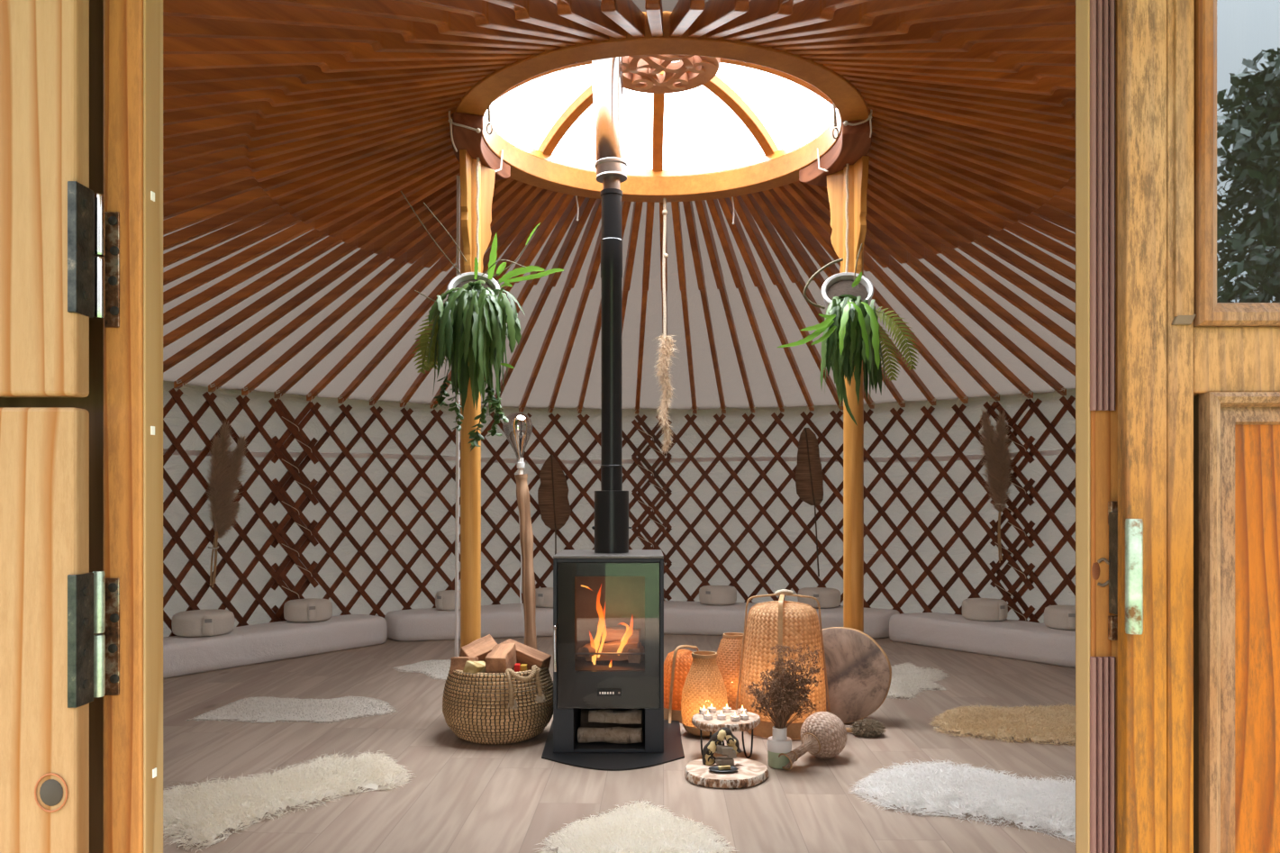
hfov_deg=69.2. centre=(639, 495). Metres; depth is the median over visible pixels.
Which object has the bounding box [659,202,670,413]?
pole
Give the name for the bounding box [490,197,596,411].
pole
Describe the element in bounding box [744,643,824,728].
dried flowers
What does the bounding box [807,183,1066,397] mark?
pole
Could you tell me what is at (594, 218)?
pole
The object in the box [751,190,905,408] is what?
pole
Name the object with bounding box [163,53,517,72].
pole
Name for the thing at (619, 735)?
log
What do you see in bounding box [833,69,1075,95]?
pole
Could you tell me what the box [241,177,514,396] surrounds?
pole
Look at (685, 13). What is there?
pole
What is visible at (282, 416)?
seam lashing
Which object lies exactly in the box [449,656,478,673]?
block
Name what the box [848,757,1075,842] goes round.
sheepskin
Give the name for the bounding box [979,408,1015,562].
bunch
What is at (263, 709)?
sheepskin
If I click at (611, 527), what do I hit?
pipe
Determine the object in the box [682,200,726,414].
pole
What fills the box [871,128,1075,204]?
pole
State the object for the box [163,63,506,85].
pole
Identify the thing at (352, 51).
pole
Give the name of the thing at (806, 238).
pole
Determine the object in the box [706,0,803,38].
pole
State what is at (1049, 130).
pole
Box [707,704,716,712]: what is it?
tealight
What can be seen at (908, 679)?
sheepskin
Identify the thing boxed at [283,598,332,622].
cushion
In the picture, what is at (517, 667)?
packet
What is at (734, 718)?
tealight
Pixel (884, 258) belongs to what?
pole
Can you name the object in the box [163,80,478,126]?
pole
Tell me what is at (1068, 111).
pole
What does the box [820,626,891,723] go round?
drum
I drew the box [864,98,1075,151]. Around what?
pole
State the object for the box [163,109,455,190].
pole
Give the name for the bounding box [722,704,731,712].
tealight
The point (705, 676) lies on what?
lantern
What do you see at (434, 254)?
pole
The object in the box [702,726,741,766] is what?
sculpture
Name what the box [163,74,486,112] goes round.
pole
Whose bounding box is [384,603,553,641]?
mattress
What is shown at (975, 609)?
cushion
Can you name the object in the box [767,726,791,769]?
bottle vase
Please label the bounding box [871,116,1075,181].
pole
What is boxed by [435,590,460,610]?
cushion
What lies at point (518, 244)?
pole
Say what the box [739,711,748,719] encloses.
tealight
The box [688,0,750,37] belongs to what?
pole
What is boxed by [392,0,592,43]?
pole
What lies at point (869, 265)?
pole
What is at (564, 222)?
pole
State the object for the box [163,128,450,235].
pole
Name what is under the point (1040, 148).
pole
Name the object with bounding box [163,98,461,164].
pole
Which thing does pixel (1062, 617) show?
cushion
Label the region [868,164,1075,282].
pole
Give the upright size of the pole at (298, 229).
1.065 m
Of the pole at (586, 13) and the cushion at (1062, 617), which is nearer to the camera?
the pole at (586, 13)
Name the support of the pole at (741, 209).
attached to the ring
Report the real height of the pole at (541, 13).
1.065 m
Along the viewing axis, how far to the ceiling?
6.20 m
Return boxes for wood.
[717,764,730,770]
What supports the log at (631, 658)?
in the wood stove
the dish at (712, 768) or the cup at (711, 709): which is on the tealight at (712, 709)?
the cup at (711, 709)
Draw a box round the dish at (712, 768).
[708,765,738,772]
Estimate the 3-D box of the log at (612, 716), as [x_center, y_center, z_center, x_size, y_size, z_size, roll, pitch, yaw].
[-0.103,0.923,3.889,0.222,0.052,0.068,0,0,5]
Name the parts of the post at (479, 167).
cord, cord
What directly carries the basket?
on the floor
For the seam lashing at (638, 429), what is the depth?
7.61 m
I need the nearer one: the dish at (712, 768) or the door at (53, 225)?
the door at (53, 225)
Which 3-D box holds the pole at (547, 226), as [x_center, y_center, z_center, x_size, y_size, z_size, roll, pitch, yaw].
[-0.993,-1.190,6.133,0.063,1.065,2.500,0,0,-30]
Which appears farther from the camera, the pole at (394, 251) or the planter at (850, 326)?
the pole at (394, 251)
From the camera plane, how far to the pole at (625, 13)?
2.83 m
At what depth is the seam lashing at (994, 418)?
6.49 m
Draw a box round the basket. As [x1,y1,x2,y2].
[442,664,553,744]
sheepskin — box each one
[163,750,412,852]
[186,695,397,723]
[391,659,450,680]
[534,799,739,852]
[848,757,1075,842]
[886,662,949,699]
[928,702,1075,745]
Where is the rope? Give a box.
[652,198,679,454]
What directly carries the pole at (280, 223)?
attached to the ring
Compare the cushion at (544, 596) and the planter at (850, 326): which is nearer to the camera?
the planter at (850, 326)
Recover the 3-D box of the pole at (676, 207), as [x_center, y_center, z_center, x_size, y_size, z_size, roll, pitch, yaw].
[0.322,-1.190,6.413,0.063,1.065,2.500,0,0,6]
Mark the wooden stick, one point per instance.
(518, 431)
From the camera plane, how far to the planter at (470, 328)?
3.99 m
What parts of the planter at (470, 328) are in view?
dry stem, pot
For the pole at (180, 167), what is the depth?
3.68 m
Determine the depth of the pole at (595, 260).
6.24 m
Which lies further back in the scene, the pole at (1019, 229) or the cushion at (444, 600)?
the cushion at (444, 600)
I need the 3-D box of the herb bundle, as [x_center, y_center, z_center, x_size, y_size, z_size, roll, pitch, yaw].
[0.960,1.020,4.062,0.235,0.087,0.134,0,0,0]
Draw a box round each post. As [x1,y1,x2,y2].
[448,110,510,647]
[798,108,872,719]
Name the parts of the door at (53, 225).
hinge plate, jamb plate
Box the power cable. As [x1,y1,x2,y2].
[454,175,460,656]
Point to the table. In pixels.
(713, 725)
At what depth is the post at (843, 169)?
4.34 m
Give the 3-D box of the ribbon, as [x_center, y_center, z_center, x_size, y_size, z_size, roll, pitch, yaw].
[0.095,-0.285,5.666,6.854,0.058,4.022,0,0,0]
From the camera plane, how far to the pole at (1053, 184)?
4.04 m
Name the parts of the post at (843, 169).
cord, cord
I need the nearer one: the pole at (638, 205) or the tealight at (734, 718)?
the tealight at (734, 718)
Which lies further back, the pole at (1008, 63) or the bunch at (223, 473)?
the bunch at (223, 473)
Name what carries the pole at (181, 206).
attached to the ring
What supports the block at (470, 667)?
in the basket
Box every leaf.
[537,454,571,554]
[795,427,823,576]
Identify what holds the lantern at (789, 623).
on the floor
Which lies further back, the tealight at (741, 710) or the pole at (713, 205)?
the pole at (713, 205)
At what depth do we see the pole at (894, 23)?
2.52 m
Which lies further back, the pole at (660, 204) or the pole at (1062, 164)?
the pole at (660, 204)
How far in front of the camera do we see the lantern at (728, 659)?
4.38 m
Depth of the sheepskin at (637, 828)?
2.77 m
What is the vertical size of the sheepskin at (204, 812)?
0.088 m
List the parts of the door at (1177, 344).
hinge plate, rail, panel moulding, panel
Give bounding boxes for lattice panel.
[163,388,318,636]
[270,399,671,621]
[631,399,1035,621]
[989,395,1075,623]
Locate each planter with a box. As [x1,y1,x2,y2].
[400,190,563,451]
[777,243,918,425]
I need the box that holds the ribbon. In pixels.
[163,448,1075,463]
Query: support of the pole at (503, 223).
attached to the ring
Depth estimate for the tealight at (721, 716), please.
3.68 m
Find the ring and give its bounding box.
[455,10,869,224]
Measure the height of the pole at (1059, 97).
1.065 m
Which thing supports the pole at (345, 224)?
attached to the ring
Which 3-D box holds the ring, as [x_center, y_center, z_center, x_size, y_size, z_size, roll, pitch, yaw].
[0.095,-1.768,4.250,1.853,0.572,1.853,0,0,-4]
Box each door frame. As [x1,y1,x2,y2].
[0,0,163,852]
[1075,0,1279,852]
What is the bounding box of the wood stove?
[553,549,663,753]
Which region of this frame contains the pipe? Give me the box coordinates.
[591,56,631,553]
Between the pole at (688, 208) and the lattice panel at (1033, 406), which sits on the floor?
the lattice panel at (1033, 406)
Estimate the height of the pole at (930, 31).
1.065 m
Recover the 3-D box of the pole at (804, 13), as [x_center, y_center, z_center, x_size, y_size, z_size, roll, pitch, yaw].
[0.622,-1.190,2.140,0.063,1.065,2.500,0,0,-14]
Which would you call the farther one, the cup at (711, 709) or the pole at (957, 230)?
the pole at (957, 230)
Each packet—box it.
[514,662,520,671]
[520,663,526,671]
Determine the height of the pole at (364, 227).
1.065 m
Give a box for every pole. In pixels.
[163,0,560,50]
[163,15,544,54]
[163,36,531,62]
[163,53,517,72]
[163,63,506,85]
[163,69,495,99]
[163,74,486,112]
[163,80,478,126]
[163,85,471,138]
[163,91,465,151]
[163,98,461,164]
[163,103,457,177]
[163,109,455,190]
[163,116,452,205]
[163,122,450,219]
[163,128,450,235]
[163,135,451,251]
[163,141,452,267]
[163,148,453,285]
[163,154,457,304]
[163,160,459,325]
[163,168,460,347]
[163,179,456,372]
[173,190,456,390]
[208,179,500,393]
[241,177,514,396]
[248,0,575,46]
[274,179,523,399]
[306,182,533,402]
[337,185,543,404]
[369,189,553,406]
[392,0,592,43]
[399,190,562,407]
[429,193,574,408]
[459,195,585,404]
[483,0,609,40]
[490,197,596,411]
[517,199,601,412]
[546,226,601,413]
[548,0,626,38]
[575,200,631,413]
[600,0,644,37]
[622,201,643,328]
[633,202,654,414]
[644,0,662,36]
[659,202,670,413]
[670,0,704,36]
[671,201,698,414]
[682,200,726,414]
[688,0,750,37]
[694,199,756,413]
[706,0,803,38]
[706,199,785,413]
[717,197,815,412]
[723,0,871,40]
[729,195,843,410]
[740,0,967,43]
[740,193,874,409]
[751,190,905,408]
[756,0,1075,46]
[762,188,935,407]
[771,5,1075,50]
[772,185,968,403]
[782,182,999,402]
[786,24,1075,54]
[793,181,1033,399]
[799,39,1075,62]
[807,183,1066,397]
[811,53,1075,72]
[823,63,1075,83]
[825,186,1075,376]
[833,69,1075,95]
[842,74,1075,107]
[849,80,1075,118]
[855,85,1075,129]
[861,91,1075,140]
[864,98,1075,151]
[866,154,1075,264]
[866,194,1075,349]
[867,103,1075,162]
[867,148,1075,247]
[867,173,1075,302]
[867,182,1075,325]
[868,109,1075,172]
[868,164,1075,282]
[870,142,1075,232]
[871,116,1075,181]
[871,122,1075,191]
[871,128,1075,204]
[871,135,1075,217]
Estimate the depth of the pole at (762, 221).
5.51 m
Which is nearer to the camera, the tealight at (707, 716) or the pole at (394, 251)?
the tealight at (707, 716)
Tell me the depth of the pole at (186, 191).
3.89 m
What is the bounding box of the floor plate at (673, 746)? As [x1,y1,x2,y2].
[541,719,684,771]
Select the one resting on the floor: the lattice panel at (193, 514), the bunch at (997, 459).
the lattice panel at (193, 514)
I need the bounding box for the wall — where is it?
[163,381,1075,637]
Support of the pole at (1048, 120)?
attached to the ring
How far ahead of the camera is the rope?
5.09 m
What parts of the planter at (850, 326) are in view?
dry stem, pot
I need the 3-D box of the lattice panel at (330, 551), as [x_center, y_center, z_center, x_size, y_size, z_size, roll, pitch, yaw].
[-1.215,0.171,7.192,3.084,1.681,0.389,0,0,-24]
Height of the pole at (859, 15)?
1.065 m
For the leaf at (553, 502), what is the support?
attached to the lattice panel at (330, 551)
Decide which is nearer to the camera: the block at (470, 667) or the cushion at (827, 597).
the block at (470, 667)
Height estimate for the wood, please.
0.012 m
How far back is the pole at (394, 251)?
5.37 m
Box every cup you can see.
[699,708,708,714]
[707,707,716,712]
[722,707,731,712]
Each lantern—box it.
[663,644,699,723]
[680,651,727,736]
[712,632,743,709]
[735,589,830,739]
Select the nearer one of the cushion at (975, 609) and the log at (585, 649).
the log at (585, 649)
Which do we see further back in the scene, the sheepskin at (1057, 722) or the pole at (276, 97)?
the sheepskin at (1057, 722)
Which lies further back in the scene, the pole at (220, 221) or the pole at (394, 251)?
the pole at (394, 251)
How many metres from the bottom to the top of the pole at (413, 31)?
1.065 m
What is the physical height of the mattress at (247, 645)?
0.194 m
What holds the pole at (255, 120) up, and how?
attached to the ring
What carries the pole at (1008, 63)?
attached to the ring
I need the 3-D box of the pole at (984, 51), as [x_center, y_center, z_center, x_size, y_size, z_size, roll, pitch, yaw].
[1.312,-1.190,2.447,0.063,1.065,2.500,0,0,-34]
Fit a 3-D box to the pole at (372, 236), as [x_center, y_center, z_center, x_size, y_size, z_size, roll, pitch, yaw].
[-1.892,-1.190,5.135,2.500,1.065,0.063,0,0,24]
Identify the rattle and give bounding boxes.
[778,711,847,770]
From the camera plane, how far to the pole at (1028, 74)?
3.06 m
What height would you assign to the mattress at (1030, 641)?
0.196 m
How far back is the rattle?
3.63 m
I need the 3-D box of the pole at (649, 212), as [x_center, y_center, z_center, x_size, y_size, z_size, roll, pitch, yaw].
[0.019,-1.190,6.424,0.063,1.065,2.500,0,0,-2]
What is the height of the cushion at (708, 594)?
0.135 m
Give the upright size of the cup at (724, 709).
0.016 m
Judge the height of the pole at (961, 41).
1.065 m
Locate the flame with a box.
[580,585,632,667]
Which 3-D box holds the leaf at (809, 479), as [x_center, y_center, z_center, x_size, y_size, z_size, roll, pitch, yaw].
[1.341,0.052,7.354,0.222,1.178,0.025,0,0,22]
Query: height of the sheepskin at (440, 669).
0.026 m
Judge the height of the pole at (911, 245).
1.065 m
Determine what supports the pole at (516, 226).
attached to the ring
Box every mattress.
[163,614,387,679]
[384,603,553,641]
[663,600,899,638]
[889,612,1075,668]
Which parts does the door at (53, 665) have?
hinge plate, jamb plate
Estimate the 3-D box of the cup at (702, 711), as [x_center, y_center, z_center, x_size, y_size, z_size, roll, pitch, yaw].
[0.261,0.880,3.782,0.038,0.016,0.038,0,0,0]
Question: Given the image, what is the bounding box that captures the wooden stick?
[502,412,536,649]
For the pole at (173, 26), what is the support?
attached to the ring
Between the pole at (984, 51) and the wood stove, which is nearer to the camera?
the pole at (984, 51)
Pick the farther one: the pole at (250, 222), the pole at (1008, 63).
the pole at (250, 222)
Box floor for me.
[163,634,1075,852]
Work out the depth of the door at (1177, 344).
0.80 m
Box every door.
[0,0,119,397]
[0,407,119,852]
[1107,0,1279,852]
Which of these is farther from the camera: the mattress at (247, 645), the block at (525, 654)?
the mattress at (247, 645)
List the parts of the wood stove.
handle, plate, door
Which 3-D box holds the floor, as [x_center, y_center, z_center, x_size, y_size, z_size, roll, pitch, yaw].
[0.095,1.070,4.250,7.000,0.040,7.000,0,0,0]
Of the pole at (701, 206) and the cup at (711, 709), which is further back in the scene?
the pole at (701, 206)
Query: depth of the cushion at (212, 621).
5.60 m
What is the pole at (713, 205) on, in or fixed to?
attached to the ring
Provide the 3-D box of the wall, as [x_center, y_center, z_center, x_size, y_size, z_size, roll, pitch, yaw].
[0.093,0.155,4.285,6.987,1.870,6.906,0,0,0]
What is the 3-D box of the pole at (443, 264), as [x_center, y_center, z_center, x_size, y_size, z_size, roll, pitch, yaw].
[-1.470,-1.190,5.761,2.500,1.065,0.063,0,0,44]
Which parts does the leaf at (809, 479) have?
blade, stem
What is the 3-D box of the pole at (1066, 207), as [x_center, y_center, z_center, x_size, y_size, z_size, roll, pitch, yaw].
[2.270,-1.190,4.250,2.500,1.065,0.063,0,0,0]
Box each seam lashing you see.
[281,416,311,597]
[637,428,665,600]
[994,417,1025,620]
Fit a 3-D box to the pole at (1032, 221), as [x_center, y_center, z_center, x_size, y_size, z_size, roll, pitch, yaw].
[2.249,-1.190,4.552,2.500,1.065,0.063,0,0,-8]
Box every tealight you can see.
[699,705,708,714]
[703,711,712,719]
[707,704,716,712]
[717,711,726,719]
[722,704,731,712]
[730,712,739,721]
[737,706,746,714]
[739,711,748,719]
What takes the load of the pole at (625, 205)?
attached to the ring
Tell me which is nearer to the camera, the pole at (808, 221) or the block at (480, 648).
the block at (480, 648)
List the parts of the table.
leg, leg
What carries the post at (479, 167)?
on the floor
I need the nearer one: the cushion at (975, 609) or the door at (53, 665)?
the door at (53, 665)
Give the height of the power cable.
2.546 m
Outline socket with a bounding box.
[516,457,525,474]
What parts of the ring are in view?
cord, cord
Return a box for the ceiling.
[163,0,1075,409]
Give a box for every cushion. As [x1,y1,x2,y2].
[171,608,234,636]
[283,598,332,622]
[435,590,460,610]
[535,587,553,608]
[699,585,736,605]
[797,587,840,608]
[962,598,1007,621]
[1043,605,1075,630]
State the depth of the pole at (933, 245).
5.15 m
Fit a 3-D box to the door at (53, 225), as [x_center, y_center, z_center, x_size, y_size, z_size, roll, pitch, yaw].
[-0.688,-0.388,0.819,0.425,0.605,0.062,0,0,0]
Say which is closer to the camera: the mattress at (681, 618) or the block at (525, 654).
the block at (525, 654)
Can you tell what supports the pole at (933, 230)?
attached to the ring
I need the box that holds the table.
[691,709,760,758]
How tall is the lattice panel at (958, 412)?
1.681 m
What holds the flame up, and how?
in the wood stove
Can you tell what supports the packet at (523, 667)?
in the basket
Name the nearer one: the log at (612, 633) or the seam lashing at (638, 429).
the log at (612, 633)
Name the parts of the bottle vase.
glass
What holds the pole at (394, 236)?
attached to the ring
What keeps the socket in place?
attached to the wooden stick
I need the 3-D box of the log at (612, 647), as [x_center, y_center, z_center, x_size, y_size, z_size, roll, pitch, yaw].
[-0.112,0.661,3.926,0.242,0.095,0.079,0,0,18]
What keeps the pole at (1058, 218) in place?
attached to the ring
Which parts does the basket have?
rope handle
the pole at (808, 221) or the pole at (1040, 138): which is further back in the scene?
the pole at (808, 221)
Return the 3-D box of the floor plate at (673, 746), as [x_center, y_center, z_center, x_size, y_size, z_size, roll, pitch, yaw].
[-0.112,1.046,3.922,0.587,0.006,0.776,0,0,0]
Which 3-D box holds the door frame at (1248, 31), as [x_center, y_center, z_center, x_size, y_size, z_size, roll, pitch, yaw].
[0.656,0.205,0.888,0.489,1.750,0.085,0,0,0]
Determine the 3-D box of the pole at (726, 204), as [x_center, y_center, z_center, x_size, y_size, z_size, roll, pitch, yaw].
[0.910,-1.190,6.267,0.063,1.065,2.500,0,0,22]
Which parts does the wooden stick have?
bulb, cord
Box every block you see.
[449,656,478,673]
[459,634,497,662]
[462,661,485,673]
[485,643,517,672]
[499,638,551,670]
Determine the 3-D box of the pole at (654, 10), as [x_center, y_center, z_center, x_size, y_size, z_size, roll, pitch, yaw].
[0.019,-1.190,2.076,0.063,1.065,2.500,0,0,2]
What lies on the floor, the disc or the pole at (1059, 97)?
the disc
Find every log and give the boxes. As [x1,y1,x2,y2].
[577,644,599,657]
[577,726,643,744]
[580,708,643,727]
[585,640,642,662]
[588,709,642,724]
[600,626,641,642]
[626,645,644,662]
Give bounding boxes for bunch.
[205,418,248,587]
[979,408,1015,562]
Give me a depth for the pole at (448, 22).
2.51 m
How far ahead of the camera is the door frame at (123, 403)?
0.85 m
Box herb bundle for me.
[845,718,886,737]
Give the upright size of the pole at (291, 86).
1.065 m
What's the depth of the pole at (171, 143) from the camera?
3.47 m
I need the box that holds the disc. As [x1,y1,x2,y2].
[684,756,768,789]
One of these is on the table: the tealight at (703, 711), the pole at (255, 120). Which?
the tealight at (703, 711)
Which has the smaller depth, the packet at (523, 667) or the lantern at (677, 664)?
the packet at (523, 667)
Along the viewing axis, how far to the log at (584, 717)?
3.97 m
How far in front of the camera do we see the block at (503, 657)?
3.90 m

